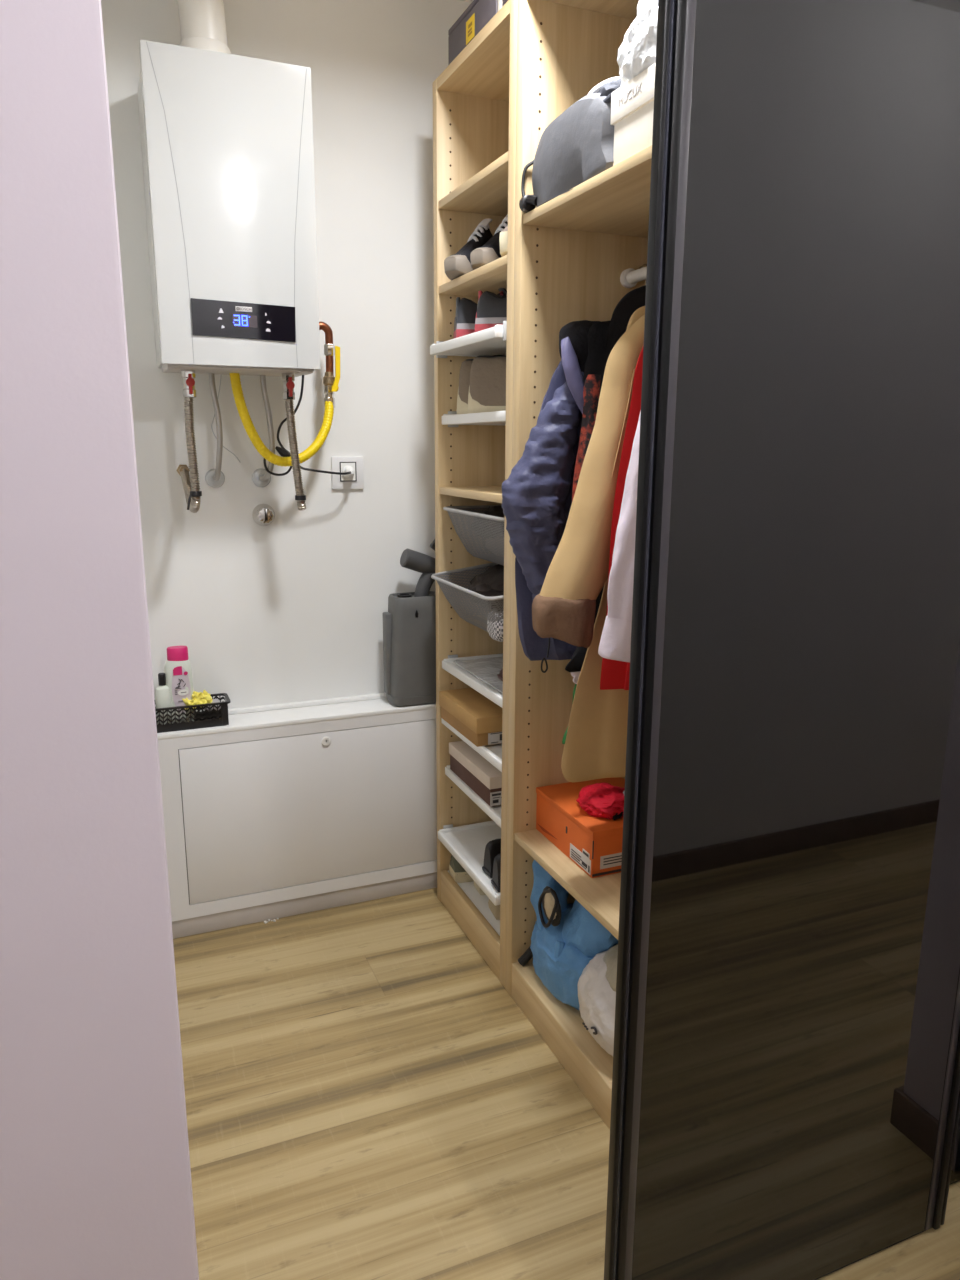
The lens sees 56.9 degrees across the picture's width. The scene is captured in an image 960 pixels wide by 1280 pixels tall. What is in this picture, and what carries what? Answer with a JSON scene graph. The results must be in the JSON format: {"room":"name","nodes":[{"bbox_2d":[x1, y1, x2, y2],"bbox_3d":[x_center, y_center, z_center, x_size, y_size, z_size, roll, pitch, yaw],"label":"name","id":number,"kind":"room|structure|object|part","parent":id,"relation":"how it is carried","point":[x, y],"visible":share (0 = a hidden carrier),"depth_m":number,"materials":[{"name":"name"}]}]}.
{"room":"walk-in closet","nodes":[
{"label":"walk-in closet","id":0,"kind":"room"},
{"bbox_2d":[0,0,198,1279],"bbox_3d":[-1.067,-0.067,0.512,1.626,2.620,0.090,-5,13,-22],"label":"wall","id":1,"kind":"structure","parent":0,"point":[96,1182],"depth_m":0.80,"materials":[{"name":"purple paint"}]},
{"bbox_2d":[101,0,470,711],"bbox_3d":[-0.349,-0.486,2.617,1.720,2.540,0.100,-5,13,-22],"label":"wall","id":2,"kind":"structure","parent":0,"point":[288,609],"depth_m":2.45,"materials":[{"name":"paint"}]},
{"bbox_2d":[205,373,224,487],"bbox_3d":[-0.702,-0.553,2.342,0.052,0.303,0.098,-5,13,-22],"label":"drain pipe","id":3,"kind":"object","parent":2,"relation":"attached to","point":[215,478],"visible":0.97,"depth_m":2.31,"materials":[{"name":"plastic"}]},
{"bbox_3d":[-0.718,-0.439,2.404,0.052,0.052,0.020,-5,13,-22],"label":"wall plate","id":4,"kind":"part","parent":3,"relation":"part of","materials":[{"name":"plastic"}]},
{"bbox_2d":[138,40,320,376],"bbox_3d":[-0.615,-0.998,2.166,0.367,0.673,0.304,-5,13,-22],"label":"boiler","id":5,"kind":"object","parent":2,"relation":"attached to","point":[227,139],"visible":1,"depth_m":2.03,"materials":[{"name":"metal"}]},
{"bbox_3d":[-0.619,-1.009,2.175,0.359,0.649,0.280,-5,13,-22],"label":"casing","id":6,"kind":"part","parent":5,"relation":"part of","materials":[{"name":"white metal"}]},
{"bbox_2d":[176,369,201,512],"bbox_3d":[-0.752,-0.505,2.274,0.041,0.350,0.203,-5,14,-24],"label":"flexible hose","id":7,"kind":"object","parent":5,"relation":"attached to","point":[190,482],"visible":1,"depth_m":2.20,"materials":[{"name":"metal"}]},
{"bbox_3d":[-0.706,-0.624,2.160,0.021,0.048,0.009,-5,13,-22],"label":"valve handle","id":8,"kind":"part","parent":7,"relation":"part of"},
{"bbox_2d":[177,0,230,53],"bbox_3d":[-0.693,-1.487,2.088,0.237,0.325,0.132,9,15,35],"label":"flue pipe","id":9,"kind":"object","parent":5,"relation":"attached to","point":[202,22],"visible":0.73,"depth_m":2.03,"materials":[{"name":"white plastic"}]},
{"bbox_2d":[211,375,239,461],"bbox_3d":[-0.676,-0.592,2.358,0.072,0.236,0.069,-5,13,-22],"label":"wire","id":10,"kind":"object","parent":5,"relation":"hanging from","point":[220,375],"visible":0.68,"depth_m":2.38,"materials":[{"name":"plastic"}]},
{"bbox_3d":[-0.553,-0.750,2.082,0.238,0.085,0.004,-5,13,-22],"label":"control panel","id":11,"kind":"part","parent":5,"relation":"part of","materials":[{"name":"black plastic"}]},
{"bbox_2d":[229,373,334,466],"bbox_3d":[-0.512,-0.585,2.344,0.284,0.248,0.050,-7,14,-30],"label":"gas hose","id":12,"kind":"object","parent":5,"relation":"attached to","point":[329,400],"visible":0.94,"depth_m":2.34,"materials":[{"name":"yellow rubber"}]},
{"bbox_2d":[319,322,339,391],"bbox_3d":[-0.436,-0.762,2.390,0.138,0.181,0.057,9,15,35],"label":"gas valve","id":13,"kind":"object","parent":12,"relation":"on","point":[330,350],"visible":0.74,"depth_m":2.37,"materials":[{"name":"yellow metal"}]},
{"bbox_3d":[-0.388,-0.726,2.371,0.027,0.118,0.018,-5,13,-22],"label":"valve handle","id":14,"kind":"part","parent":13,"relation":"part of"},
{"bbox_2d":[282,373,305,510],"bbox_3d":[-0.479,-0.511,2.299,0.053,0.348,0.038,-8,15,-33],"label":"flexible hose","id":15,"kind":"object","parent":5,"relation":"attached to","point":[288,379],"visible":1,"depth_m":2.29,"materials":[{"name":"metal"}]},
{"bbox_3d":[-0.481,-0.643,2.251,0.021,0.048,0.009,-5,13,-22],"label":"valve handle","id":16,"kind":"part","parent":15,"relation":"part of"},
{"bbox_2d":[263,375,354,477],"bbox_3d":[-0.452,-0.581,2.411,0.277,0.283,0.070,-10,16,-39],"label":"power cord","id":17,"kind":"object","parent":5,"relation":"hanging from","point":[347,471],"visible":0.84,"depth_m":2.38,"materials":[{"name":"black rubber"}]},
{"bbox_2d":[252,504,274,525],"bbox_3d":[-0.599,-0.346,2.462,0.062,0.062,0.043,-5,13,-22],"label":"valve","id":18,"kind":"object","parent":2,"relation":"attached to","point":[262,514],"visible":1,"depth_m":2.45,"materials":[{"name":"silver metal"}]},
{"bbox_3d":[-0.596,-0.345,2.456,0.050,0.048,0.029,-5,13,-22],"label":"knob","id":19,"kind":"part","parent":18,"relation":"part of","materials":[{"name":"silver metal"}]},
{"bbox_2d":[252,375,274,486],"bbox_3d":[-0.588,-0.563,2.388,0.052,0.303,0.098,-5,13,-22],"label":"drain pipe","id":20,"kind":"object","parent":2,"relation":"attached to","point":[261,477],"visible":0.91,"depth_m":2.36,"materials":[{"name":"plastic"}]},
{"bbox_3d":[-0.603,-0.448,2.450,0.052,0.052,0.020,-5,13,-22],"label":"wall plate","id":21,"kind":"part","parent":20,"relation":"part of","materials":[{"name":"plastic"}]},
{"bbox_2d":[331,457,363,488],"bbox_3d":[-0.380,-0.480,2.543,0.093,0.091,0.012,-5,13,-22],"label":"wall socket","id":22,"kind":"object","parent":2,"relation":"attached to","point":[337,463],"visible":0.96,"depth_m":2.54,"materials":[{"name":"white plastic"}]},
{"bbox_3d":[-0.378,-0.482,2.539,0.048,0.055,0.004,-5,13,-22],"label":"frame","id":23,"kind":"part","parent":22,"relation":"part of","materials":[{"name":"white plastic"}]},
{"bbox_2d":[173,888,959,1279],"bbox_3d":[0.503,1.074,1.646,5.400,0.080,3.250,-5,13,-22],"label":"floor","id":24,"kind":"structure","parent":0,"point":[366,1098],"depth_m":1.82,"materials":[{"name":"laminate"}]},
{"bbox_2d":[157,693,436,938],"bbox_3d":[-0.303,0.479,2.716,1.510,0.614,0.142,-5,13,-22],"label":"base cabinet","id":25,"kind":"object","parent":24,"relation":"on","point":[281,810],"visible":0.54,"depth_m":2.56,"materials":[{"name":"white paint"}]},
{"bbox_2d":[155,693,230,732],"bbox_3d":[-0.810,0.202,2.429,0.239,0.069,0.098,-5,13,-22],"label":"storage basket","id":26,"kind":"object","parent":25,"relation":"on","point":[203,719],"visible":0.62,"depth_m":2.40,"materials":[{"name":"black plastic"}]},
{"bbox_2d":[155,673,172,724],"bbox_3d":[-0.854,0.164,2.390,0.042,0.152,0.042,-5,13,-22],"label":"bottle","id":27,"kind":"object","parent":26,"relation":"in","point":[162,693],"visible":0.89,"depth_m":2.37,"materials":[{"name":"white plastic"}]},
{"bbox_2d":[164,646,193,722],"bbox_3d":[-0.817,0.127,2.405,0.073,0.219,0.048,-5,13,-22],"label":"shampoo bottle","id":28,"kind":"object","parent":26,"relation":"in","point":[177,668],"visible":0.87,"depth_m":2.38,"materials":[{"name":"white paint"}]},
{"bbox_2d":[175,679,185,701],"bbox_3d":[-0.806,0.134,2.386,0.030,0.063,0.003,-5,13,-22],"label":"print","id":29,"kind":"object","parent":28,"relation":"attached to","point":[180,684],"depth_m":2.39},
{"bbox_2d":[182,690,211,708],"bbox_3d":[-0.775,0.163,2.420,0.088,0.046,0.055,-5,13,-22],"label":"sponge","id":30,"kind":"object","parent":26,"relation":"in","point":[198,698],"visible":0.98,"depth_m":2.41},
{"bbox_2d":[203,699,220,710],"bbox_3d":[-0.743,0.180,2.453,0.046,0.022,0.056,-5,13,-22],"label":"soap bar","id":31,"kind":"object","parent":26,"relation":"in","point":[213,700],"visible":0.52,"depth_m":2.44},
{"bbox_3d":[-0.700,0.204,2.433,0.016,0.060,0.004,-5,13,-22],"label":"corner post","id":32,"kind":"part","parent":26,"relation":"part of","materials":[{"name":"black plastic"}]},
{"bbox_3d":[-0.433,0.486,2.597,0.827,0.457,0.014,-5,13,-22],"label":"hatch door","id":33,"kind":"part","parent":25,"relation":"part of","materials":[{"name":"white wood"}]},
{"bbox_2d":[382,548,435,706],"bbox_3d":[-0.180,-0.043,2.639,0.212,0.463,0.112,-5,13,-22],"label":"canister","id":34,"kind":"object","parent":25,"relation":"on","point":[409,623],"visible":0.74,"depth_m":2.60,"materials":[{"name":"grey plastic"}]},
{"bbox_2d":[430,0,516,987],"bbox_3d":[0.233,-0.281,2.364,0.617,2.256,0.510,-5,13,-22],"label":"shelving unit","id":35,"kind":"object","parent":24,"relation":"on","point":[474,97],"visible":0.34,"depth_m":2.31,"materials":[{"name":"brown wood"}]},
{"bbox_2d":[449,855,472,882],"bbox_3d":[0.046,0.651,2.671,0.273,0.105,0.102,-4,13,-18],"label":"sneaker","id":36,"kind":"object","parent":35,"relation":"on","point":[456,870],"visible":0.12,"depth_m":2.61,"materials":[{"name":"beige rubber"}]},
{"bbox_2d":[457,359,472,413],"bbox_3d":[0.068,-0.656,2.304,0.252,0.146,0.096,4,13,17],"label":"boot","id":37,"kind":"object","parent":35,"relation":"on","point":[465,369],"visible":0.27,"depth_m":2.31,"materials":[{"name":"beige leather"}]},
{"bbox_2d":[431,563,503,631],"bbox_3d":[0.169,-0.131,2.373,0.504,0.183,0.430,-5,13,-22],"label":"mesh basket","id":38,"kind":"object","parent":35,"relation":"in","point":[460,602],"visible":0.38,"depth_m":2.34,"materials":[{"name":"grey metal"}]},
{"bbox_2d":[468,564,503,610],"bbox_3d":[0.168,-0.153,2.355,0.416,0.138,0.356,-5,13,-22],"label":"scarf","id":39,"kind":"object","parent":38,"relation":"in","point":[490,583],"visible":0.15,"depth_m":2.26,"materials":[{"name":"fabric"}]},
{"bbox_2d":[487,611,502,641],"bbox_3d":[0.048,-0.034,2.182,0.045,0.075,0.091,-5,13,-22],"label":"pouch","id":40,"kind":"object","parent":38,"relation":"in","point":[495,629],"visible":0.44,"depth_m":2.16,"materials":[{"name":"fabric"}]},
{"bbox_2d":[430,325,505,356],"bbox_3d":[0.190,-0.745,2.245,0.520,0.028,0.432,-5,13,-22],"label":"shelf","id":41,"kind":"object","parent":35,"relation":"attached to","point":[491,341],"depth_m":2.18,"materials":[{"name":"white paint"}]},
{"bbox_2d":[444,218,492,279],"bbox_3d":[0.003,-0.995,2.263,0.083,0.158,0.252,10,15,36],"label":"sneaker","id":42,"kind":"object","parent":35,"relation":"on","point":[456,265],"visible":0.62,"depth_m":2.20,"materials":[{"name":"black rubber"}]},
{"bbox_2d":[438,821,500,905],"bbox_3d":[0.196,0.602,2.547,0.520,0.028,0.432,-5,13,-22],"label":"shelf","id":43,"kind":"object","parent":35,"relation":"attached to","point":[467,841],"depth_m":2.57,"materials":[{"name":"white paint"}]},
{"bbox_2d":[439,688,501,746],"bbox_3d":[0.036,0.204,2.457,0.216,0.078,0.282,-5,13,-22],"label":"shoebox","id":44,"kind":"object","parent":35,"relation":"on","point":[476,717],"visible":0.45,"depth_m":2.37,"materials":[{"name":"cardboard"}]},
{"bbox_2d":[439,486,501,502],"bbox_3d":[0.241,-0.390,2.346,0.582,0.019,0.444,-5,13,-22],"label":"shelf","id":45,"kind":"object","parent":35,"relation":"attached to","point":[485,493],"depth_m":2.31,"materials":[{"name":"brown wood"}]},
{"bbox_2d":[442,719,501,771],"bbox_3d":[0.210,0.251,2.475,0.520,0.028,0.432,-5,13,-22],"label":"shelf","id":46,"kind":"object","parent":35,"relation":"attached to","point":[492,753],"depth_m":2.30,"materials":[{"name":"white paint"}]},
{"bbox_2d":[442,653,502,706],"bbox_3d":[0.213,0.090,2.441,0.520,0.028,0.432,-5,13,-22],"label":"shelf","id":47,"kind":"object","parent":35,"relation":"attached to","point":[448,666],"depth_m":2.42,"materials":[{"name":"white paint"}]},
{"bbox_2d":[448,0,497,63],"bbox_3d":[0.088,-1.448,2.140,0.241,0.118,0.300,-5,13,-22],"label":"storage box","id":48,"kind":"object","parent":35,"relation":"on","point":[478,13],"visible":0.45,"depth_m":2.10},
{"bbox_3d":[0.089,-1.500,2.129,0.240,0.013,0.300,-5,13,-22],"label":"lid","id":49,"kind":"part","parent":48,"relation":"part of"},
{"bbox_2d":[468,22,471,36],"bbox_3d":[-0.024,-1.444,2.095,0.001,0.024,0.026,-5,13,-22],"label":"print","id":50,"kind":"object","parent":48,"relation":"attached to","point":[469,23],"depth_m":2.09},
{"bbox_2d":[439,255,506,296],"bbox_3d":[0.244,-0.897,2.235,0.581,0.019,0.444,-5,13,-22],"label":"shelf","id":51,"kind":"object","parent":35,"relation":"attached to","point":[492,276],"depth_m":2.17,"materials":[{"name":"brown wood"}]},
{"bbox_2d":[445,765,500,827],"bbox_3d":[0.219,0.405,2.514,0.520,0.028,0.432,-5,13,-22],"label":"shelf","id":52,"kind":"object","parent":35,"relation":"attached to","point":[494,812],"depth_m":2.39,"materials":[{"name":"white paint"}]},
{"bbox_3d":[0.250,-1.372,2.132,0.591,0.026,0.444,-5,13,-22],"label":"panel","id":53,"kind":"part","parent":35,"relation":"part of","materials":[{"name":"brown wood"}]},
{"bbox_2d":[438,151,508,216],"bbox_3d":[0.245,-1.098,2.191,0.581,0.019,0.444,-5,13,-22],"label":"shelf","id":54,"kind":"object","parent":35,"relation":"attached to","point":[485,194],"depth_m":2.17,"materials":[{"name":"brown wood"}]},
{"bbox_2d":[443,505,504,565],"bbox_3d":[0.202,-0.281,2.354,0.502,0.130,0.430,-5,13,-22],"label":"mesh basket","id":55,"kind":"object","parent":35,"relation":"in","point":[461,522],"visible":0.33,"depth_m":2.28,"materials":[{"name":"grey metal"}]},
{"bbox_2d":[471,505,504,537],"bbox_3d":[0.189,-0.305,2.343,0.429,0.129,0.376,-5,13,-22],"label":"folded clothes","id":56,"kind":"object","parent":55,"relation":"in","point":[497,511],"visible":0.09,"depth_m":2.27,"materials":[{"name":"fabric"}]},
{"bbox_2d":[487,537,503,556],"bbox_3d":[0.103,-0.252,2.274,0.148,0.084,0.253,-5,13,-22],"label":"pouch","id":57,"kind":"object","parent":55,"relation":"in","point":[498,537],"visible":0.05,"depth_m":2.25,"materials":[{"name":"grey fabric"}]},
{"bbox_2d":[442,411,505,424],"bbox_3d":[0.218,-0.573,2.296,0.520,0.028,0.432,-5,13,-22],"label":"shelf","id":58,"kind":"object","parent":35,"relation":"attached to","point":[448,417],"depth_m":2.23,"materials":[{"name":"white paint"}]},
{"bbox_3d":[0.236,0.734,2.594,0.582,0.022,0.444,-5,13,-22],"label":"panel","id":59,"kind":"part","parent":35,"relation":"part of","materials":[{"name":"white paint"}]},
{"bbox_2d":[449,741,501,805],"bbox_3d":[0.068,0.359,2.485,0.220,0.082,0.302,-5,13,-22],"label":"shoebox","id":60,"kind":"object","parent":35,"relation":"on","point":[473,769],"visible":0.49,"depth_m":2.41,"materials":[{"name":"cardboard"}]},
{"bbox_2d":[492,793,501,802],"bbox_3d":[0.058,0.413,2.327,0.059,0.026,0.001,-5,13,-22],"label":"print","id":61,"kind":"object","parent":60,"relation":"attached to","point":[496,797],"depth_m":2.32},
{"bbox_2d":[453,657,502,693],"bbox_3d":[0.060,0.089,2.387,0.150,0.009,0.360,-5,13,-22],"label":"sheet","id":62,"kind":"object","parent":35,"relation":"on","point":[486,670],"visible":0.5,"depth_m":2.44,"materials":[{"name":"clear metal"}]},
{"bbox_2d":[473,880,485,894],"bbox_3d":[0.114,0.669,2.595,0.263,0.102,0.091,-4,13,-18],"label":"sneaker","id":63,"kind":"object","parent":35,"relation":"on","point":[476,886],"visible":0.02,"depth_m":2.54,"materials":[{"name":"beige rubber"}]},
{"bbox_2d":[453,288,506,337],"bbox_3d":[0.071,-0.834,2.266,0.273,0.150,0.096,-2,13,-8],"label":"sneaker","id":64,"kind":"object","parent":35,"relation":"on","point":[466,309],"visible":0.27,"depth_m":2.23,"materials":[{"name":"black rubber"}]},
{"bbox_2d":[467,355,505,413],"bbox_3d":[0.097,-0.635,2.210,0.252,0.146,0.096,5,13,19],"label":"boot","id":65,"kind":"object","parent":35,"relation":"on","point":[487,388],"visible":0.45,"depth_m":2.21,"materials":[{"name":"beige leather"}]},
{"bbox_2d":[470,214,507,269],"bbox_3d":[0.070,-0.976,2.178,0.083,0.158,0.252,10,16,37],"label":"sneaker","id":66,"kind":"object","parent":35,"relation":"on","point":[489,252],"visible":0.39,"depth_m":2.10,"materials":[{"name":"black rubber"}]},
{"bbox_2d":[475,291,506,331],"bbox_3d":[0.127,-0.803,2.127,0.273,0.150,0.096,3,13,11],"label":"sneaker","id":67,"kind":"object","parent":35,"relation":"on","point":[491,308],"visible":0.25,"depth_m":2.12,"materials":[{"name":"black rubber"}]},
{"bbox_2d":[482,838,500,877],"bbox_3d":[0.129,0.573,2.425,0.252,0.096,0.079,-6,14,-26],"label":"shoe","id":68,"kind":"object","parent":35,"relation":"on","point":[493,848],"visible":0.19,"depth_m":2.36,"materials":[{"name":"black leather"}]},
{"bbox_2d":[488,899,499,919],"bbox_3d":[0.158,0.701,2.466,0.263,0.096,0.112,-3,13,-16],"label":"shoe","id":69,"kind":"object","parent":35,"relation":"on","point":[495,910],"visible":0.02,"depth_m":2.41,"materials":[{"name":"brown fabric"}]},
{"bbox_2d":[491,853,500,891],"bbox_3d":[0.155,0.592,2.338,0.252,0.096,0.079,-4,13,-19],"label":"shoe","id":70,"kind":"object","parent":35,"relation":"on","point":[496,878],"visible":0.1,"depth_m":2.29,"materials":[{"name":"black leather"}]},
{"bbox_2d":[497,668,502,681],"bbox_3d":[0.176,0.075,2.321,0.263,0.070,0.102,-4,13,-18],"label":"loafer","id":71,"kind":"object","parent":35,"relation":"on","point":[500,675],"visible":0.06,"depth_m":2.29,"materials":[{"name":"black leather"}]},
{"bbox_2d":[498,0,507,10],"bbox_3d":[0.170,-1.392,1.927,0.218,0.100,0.160,-5,13,-22],"label":"storage box","id":72,"kind":"object","parent":35,"relation":"on","point":[501,3],"visible":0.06,"depth_m":1.94,"materials":[{"name":"white cardboard"}]},
{"bbox_2d":[499,226,507,256],"bbox_3d":[0.141,-0.921,2.044,0.086,0.110,0.258,11,16,39],"label":"sneaker","id":73,"kind":"object","parent":35,"relation":"on","point":[503,239],"visible":0.09,"depth_m":1.96,"materials":[{"name":"beige rubber"}]},
{"bbox_3d":[0.336,-0.235,2.155,0.592,2.256,0.036,-5,13,-22],"label":"panel","id":74,"kind":"part","parent":35,"relation":"part of","materials":[{"name":"brown wood"}]},
{"bbox_2d":[505,0,651,1128],"bbox_3d":[0.493,-0.153,1.786,0.592,2.256,0.782,-5,13,-22],"label":"wardrobe","id":75,"kind":"object","parent":24,"relation":"on","point":[578,253],"visible":0.2,"depth_m":1.91,"materials":[{"name":"brown wood"}]},
{"bbox_3d":[0.486,0.868,2.007,0.582,0.022,0.716,-5,13,-22],"label":"panel","id":76,"kind":"part","parent":75,"relation":"part of","materials":[{"name":"brown wood"}]},
{"bbox_2d":[514,829,620,939],"bbox_3d":[0.488,0.525,1.932,0.581,0.019,0.716,-5,13,-22],"label":"shelf","id":77,"kind":"object","parent":75,"relation":"attached to","point":[600,896],"depth_m":1.91,"materials":[{"name":"brown wood"}]},
{"bbox_2d":[518,860,617,1009],"bbox_3d":[0.267,0.672,2.105,0.266,0.320,0.316,-5,13,-22],"label":"cloth bag","id":78,"kind":"object","parent":75,"relation":"on","point":[565,937],"visible":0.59,"depth_m":2.04,"materials":[{"name":"blue fabric"}]},
{"bbox_3d":[0.186,0.615,2.156,0.118,0.224,0.130,-5,13,-22],"label":"handle","id":79,"kind":"part","parent":78,"relation":"part of","materials":[{"name":"black fabric"}]},
{"bbox_3d":[0.275,0.628,2.038,0.164,0.206,0.202,-5,13,-22],"label":"handle","id":80,"kind":"part","parent":78,"relation":"part of","materials":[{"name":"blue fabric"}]},
{"bbox_2d":[519,77,620,212],"bbox_3d":[0.272,-0.943,1.719,0.279,0.174,0.342,-5,13,-22],"label":"backpack","id":81,"kind":"object","parent":75,"relation":"on","point":[578,146],"visible":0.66,"depth_m":1.63,"materials":[{"name":"grey fabric"}]},
{"bbox_2d":[502,264,646,672],"bbox_3d":[0.321,-0.379,1.970,0.623,0.866,0.119,-7,14,-29],"label":"puffer jacket","id":82,"kind":"object","parent":75,"relation":"hanging from","point":[537,492],"visible":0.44,"depth_m":1.83,"materials":[{"name":"blue fabric"}]},
{"bbox_3d":[0.141,0.056,1.942,0.018,0.034,0.006,-5,13,-22],"label":"zipper pull","id":83,"kind":"part","parent":82,"relation":"part of","materials":[{"name":"black plastic"}]},
{"bbox_2d":[559,320,600,415],"bbox_3d":[0.234,-0.554,1.863,0.161,0.222,0.071,-5,14,-23],"label":"hood","id":84,"kind":"object","parent":82,"relation":"attached to","point":[573,337],"depth_m":1.81,"materials":[{"name":"black fabric"}]},
{"bbox_2d":[562,647,586,743],"bbox_3d":[0.400,-0.287,1.899,0.479,1.017,0.032,-5,13,-22],"label":"coat","id":85,"kind":"object","parent":75,"relation":"hanging from","point":[574,666],"visible":0.06,"depth_m":1.89,"materials":[{"name":"black fabric"}]},
{"bbox_2d":[536,777,624,877],"bbox_3d":[0.289,0.425,2.084,0.229,0.108,0.303,-5,13,-22],"label":"shoebox","id":86,"kind":"object","parent":75,"relation":"on","point":[594,844],"visible":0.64,"depth_m":1.98,"materials":[{"name":"cardboard"}]},
{"bbox_2d":[538,824,557,839],"bbox_3d":[0.160,0.458,2.106,0.001,0.010,0.110,-5,13,-22],"label":"print","id":87,"kind":"object","parent":86,"relation":"attached to","point":[544,829],"depth_m":2.10},
{"bbox_3d":[0.289,0.379,2.074,0.229,0.014,0.303,-5,13,-22],"label":"lid","id":88,"kind":"part","parent":86,"relation":"part of","materials":[{"name":"orange cardboard"}]},
{"bbox_2d":[571,848,589,871],"bbox_3d":[0.222,0.488,1.960,0.001,0.020,0.083,-5,13,-22],"label":"print","id":89,"kind":"object","parent":86,"relation":"attached to","point":[582,860],"depth_m":1.96},
{"bbox_2d":[576,782,624,819],"bbox_3d":[0.286,0.359,2.012,0.140,0.051,0.147,-5,13,-22],"label":"cloth","id":90,"kind":"object","parent":86,"relation":"on","point":[603,799],"visible":0.76,"depth_m":1.97,"materials":[{"name":"red fabric"}]},
{"bbox_3d":[0.296,0.379,1.969,0.057,0.030,0.049,-5,13,-22],"label":"black trim","id":91,"kind":"part","parent":90,"relation":"part of","materials":[{"name":"fabric"}]},
{"bbox_2d":[603,855,621,864],"bbox_3d":[0.295,0.479,1.933,0.060,0.016,0.001,-5,13,-22],"label":"print","id":92,"kind":"object","parent":86,"relation":"attached to","point":[607,859],"depth_m":1.93},
{"bbox_2d":[523,145,651,237],"bbox_3d":[0.495,-0.828,1.634,0.581,0.019,0.716,-5,13,-22],"label":"shelf","id":93,"kind":"object","parent":75,"relation":"attached to","point":[615,202],"depth_m":1.72,"materials":[{"name":"brown wood"}]},
{"bbox_2d":[532,306,644,782],"bbox_3d":[0.400,-0.243,1.815,0.674,1.066,0.106,-6,14,-27],"label":"coat","id":94,"kind":"object","parent":75,"relation":"hanging from","point":[564,609],"visible":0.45,"depth_m":1.69,"materials":[{"name":"fabric"}]},
{"bbox_2d":[572,321,609,500],"bbox_3d":[0.384,-0.427,1.901,0.407,0.744,0.066,-5,13,-22],"label":"jacket","id":95,"kind":"object","parent":75,"relation":"hanging from","point":[598,332],"visible":0.07,"depth_m":1.81,"materials":[{"name":"black fabric"}]},
{"bbox_3d":[0.500,-1.241,1.544,0.591,0.026,0.716,-5,13,-22],"label":"panel","id":96,"kind":"part","parent":75,"relation":"part of","materials":[{"name":"brown wood"}]},
{"bbox_2d":[577,944,617,1055],"bbox_3d":[0.332,0.765,1.887,0.235,0.228,0.315,-5,13,-22],"label":"bag","id":97,"kind":"object","parent":75,"relation":"on","point":[596,985],"visible":0.28,"depth_m":1.85,"materials":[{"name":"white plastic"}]},
{"bbox_2d":[582,1022,597,1034],"bbox_3d":[0.228,0.807,1.849,0.008,0.030,0.064,-4,13,-20],"label":"print","id":98,"kind":"object","parent":97,"relation":"attached to","point":[592,1027],"depth_m":1.84},
{"bbox_2d":[598,411,640,661],"bbox_3d":[0.439,-0.329,1.642,0.505,0.823,0.073,-7,14,-30],"label":"shirt","id":99,"kind":"object","parent":75,"relation":"hanging from","point":[615,642],"visible":0.15,"depth_m":1.56,"materials":[{"name":"white fabric"}]},
{"bbox_2d":[594,285,645,623],"bbox_3d":[0.410,-0.395,1.848,0.401,0.784,0.049,-4,13,-19],"label":"coat","id":100,"kind":"object","parent":75,"relation":"hanging from","point":[634,299],"visible":0.09,"depth_m":1.73,"materials":[{"name":"fabric"}]},
{"bbox_2d":[600,345,643,689],"bbox_3d":[0.463,-0.335,1.727,0.498,0.846,0.075,-5,13,-22],"label":"coat","id":101,"kind":"object","parent":75,"relation":"hanging from","point":[614,673],"visible":0.12,"depth_m":1.65,"materials":[{"name":"fabric"}]},
{"bbox_2d":[611,63,655,165],"bbox_3d":[0.417,-0.862,1.451,0.283,0.126,0.320,-5,13,-22],"label":"shoebox","id":102,"kind":"object","parent":75,"relation":"on","point":[632,103],"visible":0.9,"depth_m":1.48,"materials":[{"name":"white cardboard"}]},
{"bbox_3d":[0.418,-0.899,1.443,0.282,0.051,0.320,-5,13,-22],"label":"lid","id":103,"kind":"part","parent":102,"relation":"part of","materials":[{"name":"white cardboard"}]},
{"bbox_2d":[617,0,657,86],"bbox_3d":[0.330,-1.013,1.464,0.174,0.161,0.242,-5,13,-22],"label":"plastic bag","id":104,"kind":"object","parent":102,"relation":"on","point":[637,52],"visible":0.2,"depth_m":1.43,"materials":[{"name":"white plastic"}]},
{"bbox_3d":[0.466,-0.730,1.643,0.025,0.025,0.716,-5,13,-22],"label":"hanging rail","id":105,"kind":"part","parent":75,"relation":"part of","materials":[{"name":"white metal"}]},
{"bbox_2d":[604,0,959,1279],"bbox_3d":[0.505,-0.097,1.199,0.693,2.382,0.032,-5,13,-22],"label":"door","id":106,"kind":"structure","parent":24,"relation":"on","point":[785,1099],"depth_m":1.18,"materials":[{"name":"black glass"}]},
{"bbox_3d":[0.498,1.063,1.459,0.641,0.005,0.023,-5,13,-22],"label":"rail","id":107,"kind":"part","parent":106,"relation":"part of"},
{"bbox_2d":[950,1114,959,1184],"bbox_3d":[0.851,-0.139,1.399,0.265,2.382,0.032,-5,13,-22],"label":"door","id":108,"kind":"structure","parent":24,"relation":"on","point":[955,1172],"depth_m":1.65,"materials":[{"name":"black glass"}]}
]}

